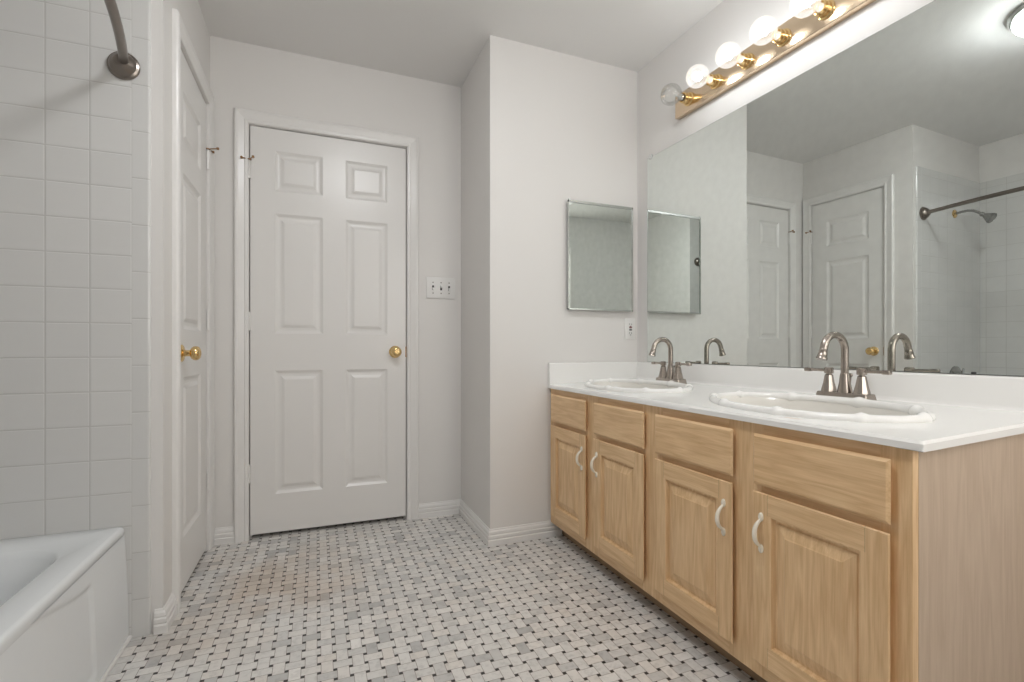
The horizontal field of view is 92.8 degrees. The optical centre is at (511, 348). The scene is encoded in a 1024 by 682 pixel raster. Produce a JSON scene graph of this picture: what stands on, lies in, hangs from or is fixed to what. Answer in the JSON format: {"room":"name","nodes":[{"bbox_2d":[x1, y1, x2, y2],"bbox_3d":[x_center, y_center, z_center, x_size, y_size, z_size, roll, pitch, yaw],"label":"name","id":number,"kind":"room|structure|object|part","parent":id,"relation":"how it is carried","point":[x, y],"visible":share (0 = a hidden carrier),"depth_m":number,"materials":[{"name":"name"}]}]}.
{"room":"bathroom","nodes":[
{"label":"bathroom","id":0,"kind":"room"},
{"bbox_2d":[0,0,150,637],"bbox_3d":[-1.647,-0.281,1.494,0.930,2.445,0.128,0,0,-22],"label":"wall","id":1,"kind":"structure","parent":0,"point":[75,135],"depth_m":1.53,"materials":[{"name":"tile"}]},
{"bbox_2d":[104,0,140,79],"bbox_3d":[-0.940,-0.915,0.887,0.162,0.090,1.532,0,0,-22],"label":"shower curtain rod","id":2,"kind":"object","parent":1,"relation":"attached to","point":[124,66],"visible":1,"depth_m":1.53,"materials":[{"name":"silver metal"}]},
{"bbox_3d":[-0.924,-0.915,0.893,0.130,0.025,1.532,0,0,-22],"label":"rod","id":3,"kind":"part","parent":2,"relation":"part of","materials":[{"name":"silver metal"}]},
{"bbox_2d":[151,0,209,632],"bbox_3d":[-1.362,-0.281,1.962,0.120,2.445,0.770,0,0,-22],"label":"wall","id":4,"kind":"structure","parent":0,"point":[190,11],"depth_m":1.63,"materials":[{"name":"paint"}]},
{"bbox_2d":[153,593,176,634],"bbox_3d":[-1.184,0.903,1.669,0.038,0.078,0.124,0,0,-22],"label":"baseboard","id":5,"kind":"structure","parent":4,"relation":"attached to","point":[164,617],"depth_m":1.62,"materials":[{"name":"paint"}]},
{"bbox_2d":[172,8,213,613],"bbox_3d":[-1.344,-0.132,2.024,0.080,2.148,0.655,0,0,-22],"label":"door frame","id":6,"kind":"structure","parent":4,"relation":"attached to","point":[180,37],"depth_m":1.74,"materials":[{"name":"paint"}]},
{"bbox_2d":[181,50,218,591],"bbox_3d":[-1.321,-0.105,2.054,0.098,2.066,0.561,0,0,-22],"label":"door","id":7,"kind":"structure","parent":4,"relation":"in","point":[195,159],"depth_m":2.04,"materials":[{"name":"paint"}]},
{"bbox_3d":[-1.226,0.017,1.862,0.064,0.066,0.066,0,0,-22],"label":"knob","id":8,"kind":"part","parent":7,"relation":"part of","materials":[{"name":"gold metal"}]},
{"bbox_2d":[210,36,460,539],"bbox_3d":[-0.915,-0.281,2.621,1.491,2.445,0.120,0,0,-22],"label":"wall","id":9,"kind":"structure","parent":0,"point":[242,75],"depth_m":2.64,"materials":[{"name":"paint"}]},
{"bbox_2d":[214,526,233,545],"bbox_3d":[-1.390,0.903,2.357,0.080,0.078,0.016,0,0,-22],"label":"baseboard","id":10,"kind":"structure","parent":9,"relation":"attached to","point":[223,535],"depth_m":2.35,"materials":[{"name":"paint"}]},
{"bbox_2d":[240,125,405,534],"bbox_3d":[-0.951,-0.091,2.528,0.805,2.024,0.098,0,0,-22],"label":"door","id":11,"kind":"structure","parent":9,"relation":"in","point":[327,314],"depth_m":2.53,"materials":[{"name":"paint"}]},
{"bbox_3d":[-0.627,0.017,2.639,0.066,0.066,0.064,0,0,-22],"label":"knob","id":12,"kind":"part","parent":11,"relation":"part of","materials":[{"name":"gold metal"}]},
{"bbox_2d":[234,107,418,542],"bbox_3d":[-0.946,-0.115,2.565,0.899,2.114,0.080,0,0,-22],"label":"door frame","id":13,"kind":"structure","parent":9,"relation":"attached to","point":[243,118],"depth_m":2.40,"materials":[{"name":"paint"}]},
{"bbox_2d":[426,277,454,298],"bbox_3d":[-0.399,-0.343,2.751,0.166,0.120,0.021,0,0,-22],"label":"light switch","id":14,"kind":"object","parent":9,"relation":"attached to","point":[436,287],"visible":1,"depth_m":2.75,"materials":[{"name":"white plastic"}]},
{"bbox_2d":[104,514,756,681],"bbox_3d":[-0.233,0.967,1.119,3.600,0.050,3.750,0,0,-22],"label":"floor","id":15,"kind":"structure","parent":0,"point":[393,599],"depth_m":1.70,"materials":[{"name":"tile"}]},
{"bbox_2d":[0,527,131,681],"bbox_3d":[-1.311,0.758,0.738,0.772,0.369,1.522,0,0,-22],"label":"bathtub","id":16,"kind":"object","parent":15,"relation":"on","point":[64,617],"visible":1,"depth_m":1.32,"materials":[{"name":"ceramic"}]},
{"bbox_2d":[551,389,1023,681],"bbox_3d":[0.729,0.560,1.803,0.606,0.763,1.605,0,0,-22],"label":"vanity cabinet","id":17,"kind":"object","parent":15,"relation":"on","point":[794,555],"visible":0.96,"depth_m":1.16,"materials":[{"name":"brown wood"}]},
{"bbox_3d":[0.261,0.290,2.264,0.018,0.133,0.337,0,0,-22],"label":"drawer","id":18,"kind":"part","parent":17,"relation":"part of","materials":[{"name":"brown wood"}]},
{"bbox_3d":[0.261,0.600,2.264,0.018,0.450,0.337,0,0,-22],"label":"cabinet door","id":19,"kind":"part","parent":17,"relation":"part of","materials":[{"name":"brown wood"}]},
{"bbox_3d":[0.277,0.225,2.273,0.019,0.054,0.287,0,0,-22],"label":"frame rail","id":20,"kind":"part","parent":17,"relation":"part of","materials":[{"name":"brown wood"}]},
{"bbox_3d":[0.277,0.365,2.273,0.019,0.083,0.287,0,0,-22],"label":"frame rail","id":21,"kind":"part","parent":17,"relation":"part of","materials":[{"name":"brown wood"}]},
{"bbox_3d":[0.277,0.831,2.273,0.019,0.078,0.287,0,0,-22],"label":"frame rail","id":22,"kind":"part","parent":17,"relation":"part of","materials":[{"name":"brown wood"}]},
{"bbox_3d":[0.290,0.479,2.124,0.028,0.074,0.012,0,0,-22],"label":"handle","id":23,"kind":"part","parent":17,"relation":"part of","materials":[{"name":"beige ceramic"}]},
{"bbox_3d":[0.335,0.479,2.011,0.028,0.074,0.012,0,0,-22],"label":"handle","id":24,"kind":"part","parent":17,"relation":"part of","materials":[{"name":"beige ceramic"}]},
{"bbox_3d":[0.411,0.290,1.890,0.018,0.133,0.337,0,0,-22],"label":"drawer","id":25,"kind":"part","parent":17,"relation":"part of","materials":[{"name":"brown wood"}]},
{"bbox_3d":[0.411,0.600,1.890,0.018,0.450,0.337,0,0,-22],"label":"cabinet door","id":26,"kind":"part","parent":17,"relation":"part of","materials":[{"name":"brown wood"}]},
{"bbox_3d":[0.427,0.225,1.899,0.019,0.054,0.288,0,0,-22],"label":"frame rail","id":27,"kind":"part","parent":17,"relation":"part of","materials":[{"name":"brown wood"}]},
{"bbox_3d":[0.427,0.365,1.899,0.019,0.083,0.288,0,0,-22],"label":"frame rail","id":28,"kind":"part","parent":17,"relation":"part of","materials":[{"name":"brown wood"}]},
{"bbox_3d":[0.427,0.831,1.899,0.019,0.078,0.288,0,0,-22],"label":"frame rail","id":29,"kind":"part","parent":17,"relation":"part of","materials":[{"name":"brown wood"}]},
{"bbox_3d":[0.559,0.290,1.520,0.018,0.133,0.337,0,0,-22],"label":"drawer","id":30,"kind":"part","parent":17,"relation":"part of","materials":[{"name":"brown wood"}]},
{"bbox_3d":[0.559,0.600,1.520,0.018,0.450,0.337,0,0,-22],"label":"cabinet door","id":31,"kind":"part","parent":17,"relation":"part of","materials":[{"name":"brown wood"}]},
{"bbox_3d":[0.575,0.225,1.530,0.019,0.054,0.288,0,0,-22],"label":"frame rail","id":32,"kind":"part","parent":17,"relation":"part of","materials":[{"name":"brown wood"}]},
{"bbox_3d":[0.575,0.365,1.530,0.019,0.083,0.288,0,0,-22],"label":"frame rail","id":33,"kind":"part","parent":17,"relation":"part of","materials":[{"name":"brown wood"}]},
{"bbox_3d":[0.575,0.831,1.530,0.019,0.078,0.288,0,0,-22],"label":"frame rail","id":34,"kind":"part","parent":17,"relation":"part of","materials":[{"name":"brown wood"}]},
{"bbox_3d":[0.587,0.479,1.381,0.028,0.074,0.012,0,0,-22],"label":"handle","id":35,"kind":"part","parent":17,"relation":"part of","materials":[{"name":"beige ceramic"}]},
{"bbox_3d":[0.634,0.479,1.264,0.028,0.074,0.012,0,0,-22],"label":"handle","id":36,"kind":"part","parent":17,"relation":"part of","materials":[{"name":"beige ceramic"}]},
{"bbox_3d":[0.725,0.831,1.155,0.019,0.078,0.285,0,0,-22],"label":"frame rail","id":37,"kind":"part","parent":17,"relation":"part of","materials":[{"name":"brown wood"}]},
{"bbox_2d":[548,362,1023,451],"bbox_3d":[0.750,0.187,1.797,0.574,0.232,1.632,0,0,-22],"label":"countertop","id":38,"kind":"structure","parent":17,"relation":"on","point":[920,412],"depth_m":1.42,"materials":[{"name":"stone"}]},
{"bbox_2d":[594,382,676,388],"bbox_3d":[0.542,0.227,2.169,0.336,0.149,0.580,0,0,-22],"label":"basin","id":39,"kind":"object","parent":38,"relation":"in","point":[597,385],"depth_m":2.29,"materials":[{"name":"white ceramic"}]},
{"bbox_2d":[649,337,691,383],"bbox_3d":[0.688,0.054,2.228,0.149,0.215,0.262,0,0,-22],"label":"faucet","id":40,"kind":"object","parent":38,"relation":"on","point":[674,373],"visible":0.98,"depth_m":2.23,"materials":[{"name":"silver metal"}]},
{"bbox_3d":[0.699,0.068,2.322,0.027,0.020,0.094,0,0,-22],"label":"lever","id":41,"kind":"part","parent":40,"relation":"part of","materials":[{"name":"silver metal"}]},
{"bbox_3d":[0.684,0.041,2.226,0.141,0.189,0.041,0,0,-22],"label":"spout","id":42,"kind":"part","parent":40,"relation":"part of","materials":[{"name":"silver metal"}]},
{"bbox_3d":[0.711,0.106,2.292,0.045,0.058,0.043,0,0,-22],"label":"handle","id":43,"kind":"part","parent":40,"relation":"part of","materials":[{"name":"silver metal"}]},
{"bbox_3d":[0.730,0.148,2.244,0.054,0.026,0.162,0,0,-22],"label":"plate","id":44,"kind":"part","parent":40,"relation":"part of","materials":[{"name":"silver metal"}]},
{"bbox_3d":[0.749,0.106,2.197,0.045,0.058,0.043,0,0,-22],"label":"handle","id":45,"kind":"part","parent":40,"relation":"part of","materials":[{"name":"silver metal"}]},
{"bbox_3d":[0.761,0.068,2.166,0.027,0.020,0.094,0,0,-22],"label":"lever","id":46,"kind":"part","parent":40,"relation":"part of","materials":[{"name":"silver metal"}]},
{"bbox_2d":[720,396,915,415],"bbox_3d":[0.847,0.227,1.417,0.338,0.149,0.595,0,0,-22],"label":"basin","id":47,"kind":"object","parent":38,"relation":"in","point":[773,405],"depth_m":1.44,"materials":[{"name":"white ceramic"}]},
{"bbox_2d":[804,331,891,400],"bbox_3d":[0.990,0.054,1.496,0.149,0.215,0.262,0,0,-22],"label":"faucet","id":48,"kind":"object","parent":38,"relation":"on","point":[861,389],"visible":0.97,"depth_m":1.50,"materials":[{"name":"silver metal"}]},
{"bbox_3d":[1.000,0.068,1.590,0.027,0.020,0.094,0,0,-22],"label":"lever","id":49,"kind":"part","parent":48,"relation":"part of","materials":[{"name":"silver metal"}]},
{"bbox_3d":[1.013,0.106,1.559,0.045,0.058,0.043,0,0,-22],"label":"handle","id":50,"kind":"part","parent":48,"relation":"part of","materials":[{"name":"silver metal"}]},
{"bbox_3d":[0.986,0.041,1.494,0.141,0.189,0.041,0,0,-22],"label":"spout","id":51,"kind":"part","parent":48,"relation":"part of","materials":[{"name":"silver metal"}]},
{"bbox_3d":[1.032,0.148,1.512,0.054,0.026,0.162,0,0,-22],"label":"plate","id":52,"kind":"part","parent":48,"relation":"part of","materials":[{"name":"silver metal"}]},
{"bbox_3d":[1.051,0.106,1.465,0.045,0.058,0.043,0,0,-22],"label":"handle","id":53,"kind":"part","parent":48,"relation":"part of","materials":[{"name":"silver metal"}]},
{"bbox_3d":[1.063,0.068,1.434,0.027,0.020,0.094,0,0,-22],"label":"lever","id":54,"kind":"part","parent":48,"relation":"part of","materials":[{"name":"silver metal"}]},
{"bbox_3d":[0.709,0.600,1.145,0.018,0.450,0.335,0,0,-22],"label":"cabinet door","id":55,"kind":"part","parent":17,"relation":"part of","materials":[{"name":"brown wood"}]},
{"bbox_3d":[0.725,0.225,1.155,0.019,0.054,0.285,0,0,-22],"label":"frame rail","id":56,"kind":"part","parent":17,"relation":"part of","materials":[{"name":"brown wood"}]},
{"bbox_3d":[0.725,0.365,1.155,0.019,0.083,0.285,0,0,-22],"label":"frame rail","id":57,"kind":"part","parent":17,"relation":"part of","materials":[{"name":"brown wood"}]},
{"bbox_3d":[0.709,0.290,1.145,0.018,0.133,0.335,0,0,-22],"label":"drawer","id":58,"kind":"part","parent":17,"relation":"part of","materials":[{"name":"brown wood"}]},
{"bbox_3d":[1.056,0.560,1.079,0.538,0.763,0.017,0,0,-22],"label":"panel","id":59,"kind":"part","parent":17,"relation":"part of","materials":[{"name":"brown wood"}]},
{"bbox_2d":[198,0,723,86],"bbox_3d":[-0.233,-1.543,1.119,3.600,0.080,3.750,0,0,-22],"label":"ceiling","id":60,"kind":"structure","parent":0,"point":[439,41],"depth_m":2.28,"materials":[{"name":"paint"}]},
{"bbox_2d":[461,35,636,528],"bbox_3d":[0.256,-0.281,2.817,1.029,2.445,0.626,0,0,-22],"label":"wall","id":61,"kind":"structure","parent":0,"point":[541,128],"depth_m":2.44,"materials":[{"name":"paint"}]},
{"bbox_2d":[419,499,561,546],"bbox_3d":[-0.165,0.903,2.537,0.792,0.078,0.325,0,0,31],"label":"baseboard","id":62,"kind":"structure","parent":61,"relation":"attached to","point":[545,529],"depth_m":2.43,"materials":[{"name":"paint"}]},
{"bbox_2d":[567,198,632,311],"bbox_3d":[0.460,-0.479,2.544,0.389,0.563,0.032,0,0,-22],"label":"medicine cabinet","id":63,"kind":"object","parent":61,"relation":"attached to","point":[599,236],"visible":1,"depth_m":2.53,"materials":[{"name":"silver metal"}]},
{"bbox_2d":[625,318,634,338],"bbox_3d":[0.636,-0.108,2.626,0.066,0.112,0.011,0,0,-22],"label":"wall outlet","id":64,"kind":"object","parent":61,"relation":"attached to","point":[629,322],"visible":1,"depth_m":2.62,"materials":[{"name":"white plastic"}]},
{"bbox_2d":[637,0,1023,376],"bbox_3d":[1.334,-0.281,1.400,0.282,2.445,2.807,0,0,-22],"label":"wall","id":65,"kind":"structure","parent":0,"point":[658,129],"depth_m":2.16,"materials":[{"name":"paint"}]},
{"bbox_2d":[660,0,875,119],"bbox_3d":[0.925,-1.155,1.846,0.181,0.108,1.019,0,0,-23],"label":"vanity light bar","id":66,"kind":"object","parent":65,"relation":"attached to","point":[820,16],"visible":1,"depth_m":1.87,"materials":[{"name":"gold metal"}]},
{"bbox_2d":[660,83,693,105],"bbox_3d":[0.749,-1.153,2.224,0.152,0.093,0.093,0,0,-22],"label":"bulb","id":67,"kind":"object","parent":66,"relation":"attached to","point":[685,98],"depth_m":2.23,"materials":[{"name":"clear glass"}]},
{"bbox_2d":[686,64,720,88],"bbox_3d":[0.812,-1.153,2.076,0.152,0.093,0.093,0,0,-22],"label":"bulb","id":68,"kind":"object","parent":66,"relation":"attached to","point":[713,79],"depth_m":2.09,"materials":[{"name":"white glass"}]},
{"bbox_2d":[715,41,753,69],"bbox_3d":[0.875,-1.153,1.927,0.152,0.093,0.093,0,0,-22],"label":"bulb","id":69,"kind":"object","parent":66,"relation":"attached to","point":[744,60],"depth_m":1.94,"materials":[{"name":"white glass"}]},
{"bbox_2d":[749,15,790,46],"bbox_3d":[0.938,-1.153,1.779,0.152,0.093,0.093,0,0,-22],"label":"bulb","id":70,"kind":"object","parent":66,"relation":"attached to","point":[780,36],"depth_m":1.79,"materials":[{"name":"white glass"}]},
{"bbox_2d":[789,0,834,19],"bbox_3d":[1.002,-1.153,1.631,0.152,0.093,0.093,0,0,-22],"label":"bulb","id":71,"kind":"object","parent":66,"relation":"attached to","point":[820,9],"depth_m":1.65,"materials":[{"name":"white glass"}]},
{"bbox_2d":[636,362,1023,411],"bbox_3d":[0.984,0.117,1.892,0.034,0.091,1.627,0,0,-23],"label":"backsplash","id":72,"kind":"structure","parent":65,"relation":"attached to","point":[1004,393],"depth_m":1.48,"materials":[{"name":"stone"}]},
{"bbox_2d":[647,0,1023,375],"bbox_3d":[1.016,-0.470,1.852,0.009,1.078,1.550,0,0,-23],"label":"wall mirror","id":73,"kind":"object","parent":65,"relation":"attached to","point":[873,196],"visible":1,"depth_m":1.57,"materials":[{"name":"clear glass"}]}
]}

